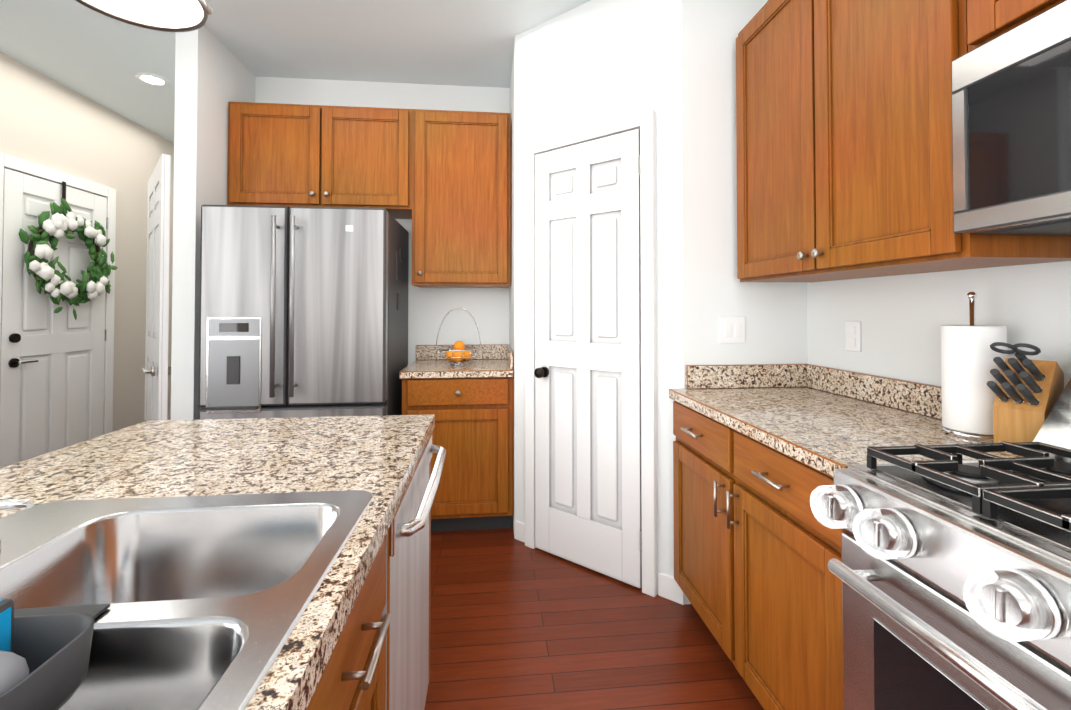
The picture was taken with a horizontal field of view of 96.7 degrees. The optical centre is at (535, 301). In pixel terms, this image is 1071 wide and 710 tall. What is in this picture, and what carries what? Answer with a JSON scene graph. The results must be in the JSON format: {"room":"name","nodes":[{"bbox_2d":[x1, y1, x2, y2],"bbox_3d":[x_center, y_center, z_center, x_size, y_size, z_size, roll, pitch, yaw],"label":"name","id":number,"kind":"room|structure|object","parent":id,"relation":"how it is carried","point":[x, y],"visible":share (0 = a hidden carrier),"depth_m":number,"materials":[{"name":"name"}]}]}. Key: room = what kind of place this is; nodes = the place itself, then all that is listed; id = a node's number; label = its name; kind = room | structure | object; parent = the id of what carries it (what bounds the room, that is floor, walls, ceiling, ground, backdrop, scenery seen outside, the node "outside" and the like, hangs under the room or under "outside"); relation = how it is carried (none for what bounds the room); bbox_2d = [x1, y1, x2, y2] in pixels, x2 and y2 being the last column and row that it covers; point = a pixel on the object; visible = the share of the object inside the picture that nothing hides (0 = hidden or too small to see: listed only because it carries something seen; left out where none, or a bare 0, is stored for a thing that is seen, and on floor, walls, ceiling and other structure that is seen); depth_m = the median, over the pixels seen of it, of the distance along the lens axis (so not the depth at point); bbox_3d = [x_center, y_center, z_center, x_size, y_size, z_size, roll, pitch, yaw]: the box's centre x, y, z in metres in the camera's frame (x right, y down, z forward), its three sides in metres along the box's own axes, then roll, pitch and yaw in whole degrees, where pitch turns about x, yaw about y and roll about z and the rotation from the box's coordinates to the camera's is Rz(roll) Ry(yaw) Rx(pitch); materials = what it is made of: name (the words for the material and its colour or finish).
{"room":"kitchen","nodes":[
{"label":"kitchen","id":0,"kind":"room"},
{"bbox_2d":[0,52,173,431],"bbox_3d":[-3.054,-0.121,0.996,0.120,2.780,7.340,0,-1,-6],"label":"wall","id":1,"kind":"structure","parent":0,"point":[47,122],"depth_m":3.70,"materials":[{"name":"beige paint"}]},
{"bbox_2d":[0,168,107,467],"bbox_3d":[-3.170,0.255,3.183,0.077,2.078,0.768,0,-1,-6],"label":"entry door","id":2,"kind":"structure","parent":1,"relation":"in","point":[51,381],"depth_m":3.08,"materials":[{"name":"white wood"}]},
{"bbox_2d":[18,181,117,319],"bbox_3d":[-3.108,-0.337,3.202,0.122,0.933,0.706,0,-1,-6],"label":"wreath","id":3,"kind":"object","parent":2,"relation":"hanging from","point":[38,254],"visible":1,"depth_m":3.10,"materials":[{"name":"green plant"}]},
{"bbox_2d":[0,153,115,434],"bbox_3d":[-3.192,0.220,3.178,0.036,2.173,0.926,0,-1,-6],"label":"door frame","id":4,"kind":"structure","parent":1,"relation":"attached to","point":[29,168],"depth_m":3.56,"materials":[{"name":"white wood"}]},
{"bbox_2d":[171,25,255,419],"bbox_3d":[-1.938,-0.077,3.569,0.110,2.780,2.200,0,-1,-6],"label":"wall","id":5,"kind":"structure","parent":0,"point":[214,75],"depth_m":2.49,"materials":[{"name":"white paint"}]},
{"bbox_2d":[142,154,170,420],"bbox_3d":[-2.182,0.263,2.739,0.500,2.048,0.622,0,-1,-6],"label":"hall door","id":6,"kind":"structure","parent":5,"relation":"in","point":[156,370],"depth_m":2.51,"materials":[{"name":"white wood"}]},
{"bbox_2d":[0,0,590,142],"bbox_3d":[-0.864,-1.547,1.238,4.580,0.080,7.400,0,-1,-6],"label":"ceiling","id":7,"kind":"structure","parent":0,"point":[91,54],"depth_m":2.72,"materials":[{"name":"white paint"}]},
{"bbox_2d":[75,0,212,31],"bbox_3d":[-0.829,-1.068,0.978,0.264,0.884,0.272,0,-1,-6],"label":"pendant light","id":8,"kind":"object","parent":7,"relation":"hanging from","point":[175,15],"visible":1,"depth_m":1.04,"materials":[{"name":"white glass"}]},
{"bbox_2d":[135,73,168,86],"bbox_3d":[-2.543,-1.468,3.160,0.176,0.011,0.176,0,-1,-6],"label":"recessed light","id":9,"kind":"object","parent":7,"relation":"in","point":[153,80],"visible":1,"depth_m":3.15,"materials":[{"name":"white"}]},
{"bbox_2d":[255,76,509,364],"bbox_3d":[-0.329,-0.082,3.307,3.040,2.780,0.120,0,-1,-6],"label":"wall","id":10,"kind":"structure","parent":0,"point":[429,309],"depth_m":3.21,"materials":[{"name":"white paint"}]},
{"bbox_2d":[227,102,394,218],"bbox_3d":[-1.289,-0.862,2.986,1.053,0.610,0.347,0,-1,-6],"label":"upper cabinet","id":11,"kind":"object","parent":10,"relation":"attached to","point":[288,155],"depth_m":2.81,"materials":[{"name":"brown wood"}]},
{"bbox_2d":[395,108,510,287],"bbox_3d":[-0.505,-0.631,3.061,0.675,1.070,0.347,0,-1,-6],"label":"upper cabinet","id":12,"kind":"object","parent":10,"relation":"attached to","point":[441,179],"depth_m":2.90,"materials":[{"name":"brown wood"}]},
{"bbox_2d":[424,528,763,709],"bbox_3d":[-0.864,1.303,1.190,4.580,0.060,7.400,0,-1,-6],"label":"floor","id":13,"kind":"structure","parent":0,"point":[515,624],"depth_m":1.80,"materials":[{"name":"brown wood"}]},
{"bbox_2d":[199,205,408,418],"bbox_3d":[-1.255,0.403,2.733,0.914,1.792,0.782,0,-1,-6],"label":"fridge","id":14,"kind":"object","parent":13,"relation":"on","point":[303,311],"visible":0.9,"depth_m":2.42,"materials":[{"name":"grey metal"}]},
{"bbox_2d":[296,422,445,709],"bbox_3d":[-0.581,0.812,0.106,0.897,0.885,2.710,0,-1,-6],"label":"kitchen island","id":15,"kind":"object","parent":13,"relation":"on","point":[378,655],"depth_m":0.89,"materials":[{"name":"brown wood"}]},
{"bbox_2d":[76,414,434,709],"bbox_3d":[-0.478,0.360,0.124,0.585,0.040,2.770,0,-1,-6],"label":"island countertop","id":16,"kind":"structure","parent":15,"relation":"on","point":[249,453],"depth_m":0.99,"materials":[{"name":"beige stone"}]},
{"bbox_2d":[0,486,379,709],"bbox_3d":[-0.537,0.436,0.433,0.573,0.189,0.852,0,-1,-6],"label":"sink","id":17,"kind":"object","parent":16,"relation":"in","point":[205,591],"depth_m":0.72,"materials":[{"name":"silver metal"}]},
{"bbox_2d":[0,599,109,709],"bbox_3d":[-0.526,0.330,0.437,0.200,0.090,0.182,0,-1,-6],"label":"sink caddy","id":18,"kind":"object","parent":17,"relation":"in","point":[44,657],"visible":0.98,"depth_m":0.45,"materials":[{"name":"grey plastic"}]},
{"bbox_2d":[399,344,513,531],"bbox_3d":[-0.460,0.794,2.899,0.622,1.015,0.631,0,-1,-6],"label":"base cabinet","id":19,"kind":"object","parent":13,"relation":"on","point":[469,405],"visible":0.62,"depth_m":2.64,"materials":[{"name":"brown wood"}]},
{"bbox_2d":[436,308,480,364],"bbox_3d":[-0.473,0.212,2.936,0.279,0.348,0.279,0,-1,-6],"label":"fruit basket","id":20,"kind":"object","parent":19,"relation":"on","point":[459,353],"visible":1,"depth_m":2.92,"materials":[{"name":"silver metal"}]},
{"bbox_2d":[669,388,1021,709],"bbox_3d":[0.936,0.836,1.549,0.622,0.885,1.009,0,-1,-6],"label":"base cabinet","id":21,"kind":"object","parent":13,"relation":"on","point":[761,452],"depth_m":1.38,"materials":[{"name":"brown wood"}]},
{"bbox_2d":[941,292,1006,440],"bbox_3d":[1.183,0.166,1.287,0.136,0.386,0.136,0,-1,-6],"label":"paper towel","id":22,"kind":"object","parent":21,"relation":"on","point":[968,356],"visible":0.83,"depth_m":1.25,"materials":[{"name":"paper"},{"name":"chrome"}]},
{"bbox_2d":[987,342,1063,442],"bbox_3d":[1.163,0.227,1.137,0.174,0.259,0.090,0,-1,-26],"label":"knife block","id":23,"kind":"object","parent":21,"relation":"on","point":[1027,391],"visible":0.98,"depth_m":1.12,"materials":[{"name":"brown wood"}]},
{"bbox_2d":[810,378,1070,709],"bbox_3d":[0.965,0.681,0.666,0.733,1.165,0.752,0,-1,-6],"label":"range","id":24,"kind":"object","parent":13,"relation":"on","point":[952,571],"visible":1,"depth_m":0.79,"materials":[{"name":"silver metal"}]},
{"bbox_2d":[509,0,807,603],"bbox_3d":[0.510,-0.092,2.681,1.255,2.780,1.291,0,-1,-6],"label":"wall","id":25,"kind":"structure","parent":0,"point":[671,64],"depth_m":2.09,"materials":[{"name":"white paint"}]},
{"bbox_2d":[534,129,641,587],"bbox_3d":[0.237,0.251,2.322,0.465,2.058,0.441,0,-1,-6],"label":"pantry door","id":26,"kind":"structure","parent":25,"relation":"in","point":[588,502],"depth_m":2.30,"materials":[{"name":"white wood"}]},
{"bbox_2d":[525,109,657,596],"bbox_3d":[0.240,0.222,2.328,0.735,2.140,0.036,-1,-1,38],"label":"trim","id":27,"kind":"structure","parent":25,"relation":"attached to","point":[644,122],"depth_m":2.12,"materials":[{"name":"white wood"}]},
{"bbox_2d":[514,520,683,604],"bbox_3d":[0.258,1.242,2.312,0.950,0.100,0.012,-1,-1,38],"label":"baseboard","id":28,"kind":"structure","parent":25,"relation":"attached to","point":[669,588],"depth_m":2.06,"materials":[{"name":"white"}]},
{"bbox_2d":[719,316,744,342],"bbox_3d":[0.851,0.122,2.056,0.115,0.115,0.010,0,-1,-6],"label":"switch plate","id":29,"kind":"object","parent":25,"relation":"attached to","point":[731,329],"visible":1,"depth_m":2.05,"materials":[{"name":"white plastic"}]},
{"bbox_2d":[807,261,1070,387],"bbox_3d":[1.403,-0.127,0.645,0.120,2.780,5.760,0,-1,-6],"label":"wall","id":30,"kind":"structure","parent":0,"point":[902,319],"depth_m":1.52,"materials":[{"name":"white paint"}]},
{"bbox_2d":[845,321,860,351],"bbox_3d":[1.218,0.133,1.829,0.009,0.115,0.075,0,-1,-6],"label":"electrical outlet plate","id":31,"kind":"object","parent":30,"relation":"attached to","point":[852,335],"visible":1,"depth_m":1.82,"materials":[{"name":"white plastic"}]},
{"bbox_2d":[736,0,1070,281],"bbox_3d":[1.077,-0.627,1.535,0.347,1.070,1.054,0,-1,-6],"label":"upper cabinet","id":32,"kind":"object","parent":30,"relation":"attached to","point":[844,137],"depth_m":1.39,"materials":[{"name":"brown wood"}]},
{"bbox_2d":[996,0,1064,36],"bbox_3d":[1.160,-0.864,0.711,0.347,0.623,0.756,0,-1,-6],"label":"upper cabinet","id":33,"kind":"object","parent":30,"relation":"attached to","point":[1010,14],"depth_m":0.96,"materials":[{"name":"brown wood"}]},
{"bbox_2d":[951,0,1070,235],"bbox_3d":[1.114,-0.346,0.698,0.438,0.389,0.750,0,-1,-6],"label":"microwave","id":34,"kind":"object","parent":33,"relation":"attached to","point":[1011,125],"visible":0.98,"depth_m":0.93,"materials":[{"name":"grey"}]}
]}

